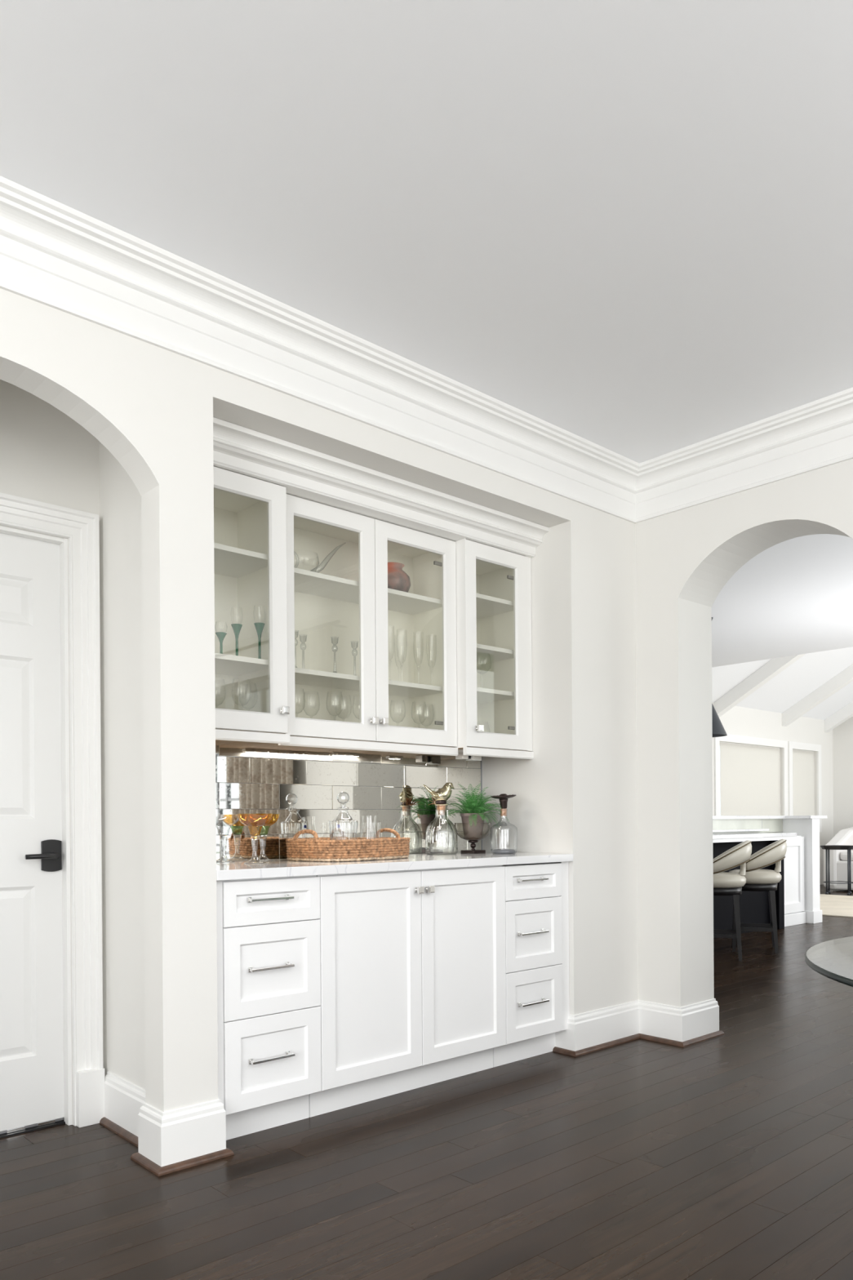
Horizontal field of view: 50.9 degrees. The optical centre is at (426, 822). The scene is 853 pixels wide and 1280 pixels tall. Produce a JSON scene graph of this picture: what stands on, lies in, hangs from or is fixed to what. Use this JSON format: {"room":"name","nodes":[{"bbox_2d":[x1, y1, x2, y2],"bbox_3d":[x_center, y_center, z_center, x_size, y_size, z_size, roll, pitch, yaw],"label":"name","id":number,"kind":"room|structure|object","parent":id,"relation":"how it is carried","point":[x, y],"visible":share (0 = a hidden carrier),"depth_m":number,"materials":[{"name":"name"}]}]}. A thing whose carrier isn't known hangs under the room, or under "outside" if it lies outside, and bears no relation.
{"room":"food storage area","nodes":[
{"label":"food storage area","id":0,"kind":"room"},
{"bbox_2d":[0,379,103,1124],"bbox_3d":[-1.589,-0.265,2.706,1.392,2.720,0.590,0,0,-42],"label":"wall","id":1,"kind":"structure","parent":0,"point":[46,456],"depth_m":3.19,"materials":[{"name":"white paint"}]},
{"bbox_2d":[0,533,65,1137],"bbox_3d":[-1.601,0.039,3.015,0.769,2.112,0.114,0,0,-42],"label":"door","id":2,"kind":"structure","parent":1,"relation":"in","point":[32,1005],"depth_m":3.20,"materials":[{"name":"white paint"}]},
{"bbox_2d":[0,520,75,1125],"bbox_3d":[-1.581,0.032,2.994,0.782,2.126,0.066,0,0,-42],"label":"trim","id":3,"kind":"structure","parent":1,"relation":"attached to","point":[69,1025],"depth_m":3.24,"materials":[{"name":"white paint"}]},
{"bbox_2d":[0,492,102,1071],"bbox_3d":[-1.558,-0.107,2.966,0.957,2.024,0.046,0,0,-42],"label":"trim","id":4,"kind":"structure","parent":1,"relation":"attached to","point":[83,526],"depth_m":3.25,"materials":[{"name":"white paint"}]},
{"bbox_2d":[75,1067,104,1127],"bbox_3d":[-1.549,0.997,2.966,0.969,0.196,0.048,0,0,-42],"label":"trim","id":5,"kind":"structure","parent":1,"relation":"attached to","point":[90,1083],"depth_m":3.24,"materials":[{"name":"white paint"}]},
{"bbox_2d":[0,288,638,1111],"bbox_3d":[-1.430,-0.324,2.763,6.665,2.836,0.720,0,0,-42],"label":"wall","id":6,"kind":"structure","parent":0,"point":[150,410],"depth_m":3.12,"materials":[{"name":"white paint"}]},
{"bbox_2d":[104,1071,226,1166],"bbox_3d":[-0.941,1.000,3.087,0.226,0.182,0.593,0,0,-42],"label":"baseboard","id":7,"kind":"object","parent":6,"relation":"attached to","point":[165,1138],"visible":0.76,"depth_m":2.89,"materials":[{"name":"white paint"}]},
{"bbox_2d":[99,1116,234,1176],"bbox_3d":[-0.934,1.081,3.080,0.264,0.019,0.612,0,0,-42],"label":"trim","id":8,"kind":"object","parent":7,"relation":"attached to","point":[137,1157],"visible":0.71,"depth_m":2.88,"materials":[{"name":"brown wood"}]},
{"bbox_2d":[213,466,289,744],"bbox_3d":[-0.798,-0.789,3.388,0.446,0.980,0.385,0,0,-42],"label":"upper cabinet","id":9,"kind":"object","parent":6,"relation":"attached to","point":[250,513],"visible":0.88,"depth_m":3.47,"materials":[{"name":"white wood"}]},
{"bbox_2d":[214,624,226,653],"bbox_3d":[-0.770,-0.685,3.360,0.050,0.136,0.050,0,0,-42],"label":"goblet","id":10,"kind":"object","parent":9,"relation":"on","point":[220,635],"visible":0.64,"depth_m":3.35,"materials":[{"name":"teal glass"}]},
{"bbox_2d":[231,608,242,655],"bbox_3d":[-0.730,-0.723,3.450,0.050,0.211,0.050,0,0,-42],"label":"goblet","id":11,"kind":"object","parent":9,"relation":"on","point":[237,628],"visible":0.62,"depth_m":3.44,"materials":[{"name":"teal glass"}]},
{"bbox_2d":[213,542,267,577],"bbox_3d":[-0.822,-1.006,3.408,0.408,0.019,0.301,0,0,-42],"label":"shelf","id":12,"kind":"object","parent":9,"relation":"attached to","point":[229,562],"depth_m":3.44,"materials":[{"name":"white paint"}]},
{"bbox_2d":[214,653,268,675],"bbox_3d":[-0.819,-0.607,3.409,0.408,0.019,0.301,0,0,-42],"label":"shelf","id":13,"kind":"object","parent":9,"relation":"attached to","point":[225,664],"depth_m":3.42,"materials":[{"name":"white paint"}]},
{"bbox_2d":[253,605,265,658],"bbox_3d":[-0.644,-0.728,3.460,0.050,0.220,0.050,0,0,-42],"label":"goblet","id":14,"kind":"object","parent":9,"relation":"on","point":[259,626],"visible":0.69,"depth_m":3.45,"materials":[{"name":"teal glass"}]},
{"bbox_2d":[215,739,482,861],"bbox_3d":[-0.402,-0.096,4.003,1.848,0.497,0.012,0,0,-42],"label":"backsplash","id":15,"kind":"structure","parent":6,"relation":"attached to","point":[303,785],"depth_m":3.98,"materials":[{"name":"silver mirror"}]},
{"bbox_2d":[244,493,457,755],"bbox_3d":[-0.301,-0.793,3.875,0.950,0.980,0.328,0,0,-42],"label":"upper cabinet","id":16,"kind":"object","parent":6,"relation":"attached to","point":[343,603],"visible":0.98,"depth_m":3.93,"materials":[{"name":"white wood"}]},
{"bbox_2d":[294,542,346,572],"bbox_3d":[-0.461,-1.109,3.722,0.314,0.190,0.150,0,0,-24],"label":"glass sculpture","id":17,"kind":"object","parent":16,"relation":"on","point":[342,544],"visible":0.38,"depth_m":3.73,"materials":[{"name":"clear glass"}]},
{"bbox_2d":[293,567,441,614],"bbox_3d":[-0.323,-1.004,3.897,0.918,0.019,0.244,0,0,-42],"label":"shelf","id":18,"kind":"object","parent":16,"relation":"attached to","point":[308,584],"depth_m":3.91,"materials":[{"name":"white paint"}]},
{"bbox_2d":[294,667,442,697],"bbox_3d":[-0.320,-0.608,3.897,0.918,0.019,0.244,0,0,-42],"label":"shelf","id":19,"kind":"object","parent":16,"relation":"attached to","point":[304,679],"depth_m":3.91,"materials":[{"name":"white paint"}]},
{"bbox_2d":[213,417,549,557],"bbox_3d":[-0.254,-1.342,3.828,1.848,0.118,0.460,0,0,-42],"label":"crown molding","id":20,"kind":"structure","parent":16,"relation":"on","point":[306,473],"depth_m":3.61,"materials":[{"name":"white paint"}]},
{"bbox_2d":[387,562,410,592],"bbox_3d":[-0.154,-1.086,4.032,0.166,0.143,0.166,0,0,-42],"label":"pot","id":21,"kind":"object","parent":16,"relation":"on","point":[397,579],"visible":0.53,"depth_m":3.97,"materials":[{"name":"ceramic"}]},
{"bbox_2d":[0,176,852,523],"bbox_3d":[0.363,-1.625,0.535,6.360,0.252,5.000,0,0,-42],"label":"trim","id":22,"kind":"structure","parent":6,"relation":"attached to","point":[53,254],"depth_m":3.29,"materials":[{"name":"white paint"}]},
{"bbox_2d":[454,537,533,759],"bbox_3d":[0.239,-0.797,4.323,0.459,0.980,0.385,0,0,-42],"label":"upper cabinet","id":23,"kind":"object","parent":6,"relation":"attached to","point":[494,584],"visible":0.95,"depth_m":4.30,"materials":[{"name":"white wood"}]},
{"bbox_2d":[455,752,481,760],"bbox_3d":[0.204,-0.322,4.351,0.130,0.038,0.050,0,0,-42],"label":"light","id":24,"kind":"object","parent":23,"relation":"attached to","point":[460,756],"visible":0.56,"depth_m":4.33,"materials":[{"name":"white paint"}]},
{"bbox_2d":[475,592,513,618],"bbox_3d":[0.219,-1.056,4.347,0.421,0.019,0.301,0,0,-42],"label":"shelf","id":25,"kind":"object","parent":23,"relation":"attached to","point":[486,606],"depth_m":4.36,"materials":[{"name":"white paint"}]},
{"bbox_2d":[476,687,514,703],"bbox_3d":[0.222,-0.620,4.348,0.421,0.019,0.301,0,0,-42],"label":"shelf","id":26,"kind":"object","parent":23,"relation":"attached to","point":[484,695],"depth_m":4.35,"materials":[{"name":"white paint"}]},
{"bbox_2d":[476,643,514,664],"bbox_3d":[0.221,-0.822,4.347,0.421,0.019,0.301,0,0,-42],"label":"shelf","id":27,"kind":"object","parent":23,"relation":"attached to","point":[499,655],"depth_m":4.35,"materials":[{"name":"white paint"}]},
{"bbox_2d":[0,0,852,666],"bbox_3d":[1.068,-1.810,3.784,12.000,0.100,9.120,0,0,-42],"label":"ceiling","id":28,"kind":"structure","parent":0,"point":[625,227],"depth_m":2.44,"materials":[{"name":"white paint"}]},
{"bbox_2d":[711,617,727,737],"bbox_3d":[2.428,-1.265,7.782,0.340,1.021,0.340,0,0,-42],"label":"pendant lamp","id":29,"kind":"object","parent":28,"relation":"hanging from","point":[718,731],"visible":0.19,"depth_m":7.68,"materials":[{"name":"black metal"}]},
{"bbox_2d":[0,884,852,1279],"bbox_3d":[3.575,1.085,6.078,21.714,0.060,9.251,0,0,-42],"label":"floor","id":30,"kind":"structure","parent":0,"point":[728,1156],"depth_m":2.75,"materials":[{"name":"brown wood"}]},
{"bbox_2d":[216,875,321,1140],"bbox_3d":[-0.725,0.640,3.307,0.426,0.897,0.599,0,0,-42],"label":"base cabinet","id":31,"kind":"object","parent":30,"relation":"on","point":[269,1054],"visible":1,"depth_m":3.11,"materials":[{"name":"white paint"}]},
{"bbox_2d":[309,865,506,1117],"bbox_3d":[-0.198,0.636,3.776,0.977,0.897,0.608,0,0,-42],"label":"base cabinet","id":32,"kind":"object","parent":30,"relation":"on","point":[413,962],"visible":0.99,"depth_m":3.54,"materials":[{"name":"white paint"}]},
{"bbox_2d":[216,851,573,880],"bbox_3d":[-0.202,0.168,3.783,1.848,0.034,0.602,0,0,-42],"label":"countertop","id":33,"kind":"structure","parent":32,"relation":"on","point":[225,870],"depth_m":3.49,"materials":[{"name":"white stone"}]},
{"bbox_2d":[236,813,272,863],"bbox_3d":[-0.659,0.060,3.443,0.136,0.190,0.136,0,0,-42],"label":"glass","id":34,"kind":"object","parent":33,"relation":"on","point":[237,815],"visible":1,"depth_m":3.43,"materials":[{"name":"clear glass"}]},
{"bbox_2d":[236,813,272,826],"bbox_3d":[-0.660,-0.011,3.442,0.136,0.048,0.136,0,0,-42],"label":"bowl","id":35,"kind":"object","parent":34,"relation":"on","point":[238,815],"depth_m":3.42,"materials":[{"name":"orange glass"}]},
{"bbox_2d":[245,813,279,861],"bbox_3d":[-0.662,0.060,3.628,0.136,0.190,0.136,0,0,-42],"label":"glass","id":36,"kind":"object","parent":33,"relation":"on","point":[246,815],"visible":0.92,"depth_m":3.61,"materials":[{"name":"clear glass"}]},
{"bbox_2d":[255,826,270,835],"bbox_3d":[-0.662,0.032,3.628,0.060,0.038,0.060,0,0,-42],"label":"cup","id":37,"kind":"object","parent":36,"relation":"on","point":[255,826],"depth_m":3.62,"materials":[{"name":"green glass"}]},
{"bbox_2d":[245,813,279,826],"bbox_3d":[-0.663,-0.011,3.628,0.136,0.048,0.136,0,0,-42],"label":"bowl","id":38,"kind":"object","parent":36,"relation":"on","point":[246,815],"depth_m":3.61,"materials":[{"name":"orange glass"}]},
{"bbox_2d":[285,827,410,862],"bbox_3d":[-0.324,0.088,3.761,0.368,0.128,0.516,0,0,39],"label":"woven tray","id":39,"kind":"object","parent":33,"relation":"on","point":[316,849],"visible":1,"depth_m":3.58,"materials":[{"name":"brown wicker"}]},
{"bbox_2d":[328,791,357,839],"bbox_3d":[-0.352,0.005,3.788,0.123,0.274,0.123,0,0,-42],"label":"decanter","id":40,"kind":"object","parent":39,"relation":"in","point":[337,825],"visible":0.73,"depth_m":3.79,"materials":[{"name":"clear glass"}]},
{"bbox_2d":[422,782,457,854],"bbox_3d":[0.066,-0.021,4.257,0.162,0.340,0.164,0,0,0],"label":"bottle","id":41,"kind":"object","parent":33,"relation":"on","point":[440,797],"visible":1,"depth_m":4.23,"materials":[{"name":"clear glass"}]},
{"bbox_2d":[454,822,491,853],"bbox_3d":[0.227,0.074,4.363,0.185,0.148,0.185,0,0,45],"label":"footed bowl","id":42,"kind":"object","parent":33,"relation":"on","point":[473,845],"visible":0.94,"depth_m":4.34,"materials":[{"name":"black metal"}]},
{"bbox_2d":[460,813,485,839],"bbox_3d":[0.226,0.018,4.363,0.121,0.128,0.121,0,0,-42],"label":"pot","id":43,"kind":"object","parent":42,"relation":"in","point":[473,832],"depth_m":4.32,"materials":[{"name":"grey ceramic"}]},
{"bbox_2d":[444,783,509,839],"bbox_3d":[0.240,-0.056,4.344,0.317,0.276,0.320,0,0,-8],"label":"potted fern","id":44,"kind":"object","parent":42,"relation":"in","point":[473,818],"visible":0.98,"depth_m":4.32,"materials":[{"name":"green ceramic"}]},
{"bbox_2d":[490,793,517,853],"bbox_3d":[0.369,0.003,4.289,0.127,0.285,0.126,0,0,-42],"label":"glass bottle","id":45,"kind":"object","parent":33,"relation":"on","point":[503,797],"visible":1,"depth_m":4.27,"materials":[{"name":"grey"}]},
{"bbox_2d":[493,861,569,1066],"bbox_3d":[0.326,0.631,4.255,0.436,0.898,0.599,0,0,-42],"label":"base cabinet","id":46,"kind":"object","parent":30,"relation":"on","point":[537,894],"visible":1,"depth_m":4.05,"materials":[{"name":"white paint"}]},
{"bbox_2d":[713,840,751,960],"bbox_3d":[2.332,0.600,7.109,0.472,0.925,0.511,0,0,18],"label":"bar stool","id":47,"kind":"object","parent":30,"relation":"on","point":[725,883],"visible":0.77,"depth_m":6.92,"materials":[{"name":"beige leather"}]},
{"bbox_2d":[728,839,786,953],"bbox_3d":[2.763,0.596,7.497,0.472,0.925,0.511,0,0,18],"label":"bar stool","id":48,"kind":"object","parent":30,"relation":"on","point":[757,879],"visible":0.83,"depth_m":7.32,"materials":[{"name":"beige leather"}]},
{"bbox_2d":[712,815,826,938],"bbox_3d":[2.431,0.498,8.355,4.680,1.124,0.860,0,0,-42],"label":"kitchen island","id":49,"kind":"object","parent":30,"relation":"on","point":[797,901],"visible":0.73,"depth_m":9.11,"materials":[{"name":"white paint"}]},
{"bbox_2d":[712,832,796,839],"bbox_3d":[2.196,0.127,7.836,3.640,0.036,0.400,0,0,-42],"label":"countertop","id":50,"kind":"structure","parent":49,"relation":"on","point":[738,835],"depth_m":8.38,"materials":[{"name":"white stone"}]},
{"bbox_2d":[804,936,852,986],"bbox_3d":[1.610,0.696,1.911,1.475,0.758,1.475,0,0,-42],"label":"rug","id":51,"kind":"object","parent":30,"relation":"on","point":[833,959],"visible":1,"depth_m":2.12,"materials":[{"name":"grey fabric"}]},
{"bbox_2d":[819,893,852,917],"bbox_3d":[5.925,1.026,10.488,2.680,0.014,4.750,0,0,-42],"label":"area rug","id":52,"kind":"object","parent":30,"relation":"on","point":[837,905],"visible":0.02,"depth_m":11.08,"materials":[{"name":"beige fabric"}]},
{"bbox_2d":[819,844,852,895],"bbox_3d":[5.947,0.679,12.940,0.500,0.700,0.500,0,0,-42],"label":"side table","id":53,"kind":"object","parent":30,"relation":"on","point":[827,847],"visible":1,"depth_m":12.88,"materials":[{"name":"black metal"}]},
{"bbox_2d":[819,844,852,849],"bbox_3d":[5.944,0.357,12.939,0.500,0.055,0.500,0,0,-42],"label":"tabletop","id":54,"kind":"object","parent":53,"relation":"on","point":[824,846],"depth_m":12.76,"materials":[{"name":"black metal"}]},
{"bbox_2d":[823,826,852,890],"bbox_3d":[6.895,0.481,13.486,1.323,1.022,1.300,0,0,-42],"label":"armchair","id":55,"kind":"object","parent":30,"relation":"on","point":[837,858],"visible":0.7,"depth_m":13.40,"materials":[{"name":"white fabric"}]},
{"bbox_2d":[840,850,852,861],"bbox_3d":[6.799,0.492,13.366,0.920,0.138,0.890,0,0,-42],"label":"seat cushion","id":56,"kind":"object","parent":55,"relation":"on","point":[843,854],"depth_m":13.34,"materials":[{"name":"white fabric"}]},
{"bbox_2d":[635,458,852,1006],"bbox_3d":[1.507,-0.346,4.254,0.305,2.836,9.000,0,0,-42],"label":"wall","id":57,"kind":"structure","parent":0,"point":[684,558],"depth_m":4.40,"materials":[{"name":"white paint"}]},
{"bbox_2d":[555,998,719,1051],"bbox_3d":[-0.259,0.991,5.844,0.851,0.182,4.263,0,0,-42],"label":"baseboard","id":58,"kind":"structure","parent":57,"relation":"attached to","point":[586,1029],"depth_m":4.38,"materials":[{"name":"white paint"}]},
{"bbox_2d":[552,1030,724,1056],"bbox_3d":[-0.252,1.072,5.837,0.889,0.019,4.282,0,0,-42],"label":"trim","id":59,"kind":"structure","parent":57,"relation":"attached to","point":[719,1033],"depth_m":4.35,"materials":[{"name":"brown wood"}]},
{"bbox_2d":[711,702,833,884],"bbox_3d":[2.694,-0.321,11.479,11.135,2.750,0.140,0,0,-42],"label":"wall","id":60,"kind":"structure","parent":0,"point":[740,721],"depth_m":14.33,"materials":[{"name":"white paint"}]},
{"bbox_2d":[714,733,787,833],"bbox_3d":[4.814,-0.553,13.348,2.140,1.440,0.125,0,0,-42],"label":"window","id":61,"kind":"structure","parent":60,"relation":"in","point":[734,739],"depth_m":13.18,"materials":[{"name":"white paint"}]},
{"bbox_2d":[720,742,781,815],"bbox_3d":[4.864,-0.568,13.374,1.790,1.172,0.031,0,0,-42],"label":"wall panel","id":62,"kind":"object","parent":61,"relation":"attached to","point":[750,775],"visible":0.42,"depth_m":13.34,"materials":[{"name":"white paint"}]},
{"bbox_2d":[787,741,822,831],"bbox_3d":[6.069,-0.564,14.480,1.120,1.440,0.125,0,0,-42],"label":"window","id":63,"kind":"structure","parent":60,"relation":"in","point":[791,744],"depth_m":14.40,"materials":[{"name":"white paint"}]},
{"bbox_2d":[792,750,815,815],"bbox_3d":[6.119,-0.578,14.506,0.770,1.172,0.031,0,0,-42],"label":"roman shade","id":64,"kind":"object","parent":63,"relation":"attached to","point":[803,762],"visible":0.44,"depth_m":14.50,"materials":[{"name":"white fabric"}]},
{"bbox_2d":[711,646,852,719],"bbox_3d":[6.625,-2.547,11.069,6.020,1.851,6.050,0,0,-42],"label":"vault","id":65,"kind":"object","parent":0,"point":[811,671],"depth_m":12.94,"materials":[{"name":"white paint"}]},
{"bbox_2d":[714,653,805,716],"bbox_3d":[5.062,-2.430,11.578,0.140,1.862,2.900,0,0,-42],"label":"beam","id":66,"kind":"structure","parent":65,"relation":"attached to","point":[775,666],"depth_m":12.19,"materials":[{"name":"white paint"}]},
{"bbox_2d":[782,664,852,726],"bbox_3d":[6.547,-2.442,12.917,0.140,1.862,2.900,0,0,-42],"label":"beam","id":67,"kind":"structure","parent":65,"relation":"attached to","point":[844,677],"depth_m":13.54,"materials":[{"name":"white paint"}]},
{"bbox_2d":[832,716,852,836],"bbox_3d":[6.620,-1.273,11.025,6.140,4.600,5.800,0,0,-42],"label":"wall","id":68,"kind":"structure","parent":0,"point":[842,735],"depth_m":15.03,"materials":[{"name":"white paint"}]},
{"bbox_2d":[824,701,852,732],"bbox_3d":[7.646,-2.451,13.909,0.140,1.862,2.900,0,0,-42],"label":"beam","id":69,"kind":"structure","parent":68,"relation":"attached to","point":[846,713],"depth_m":14.77,"materials":[{"name":"white paint"}]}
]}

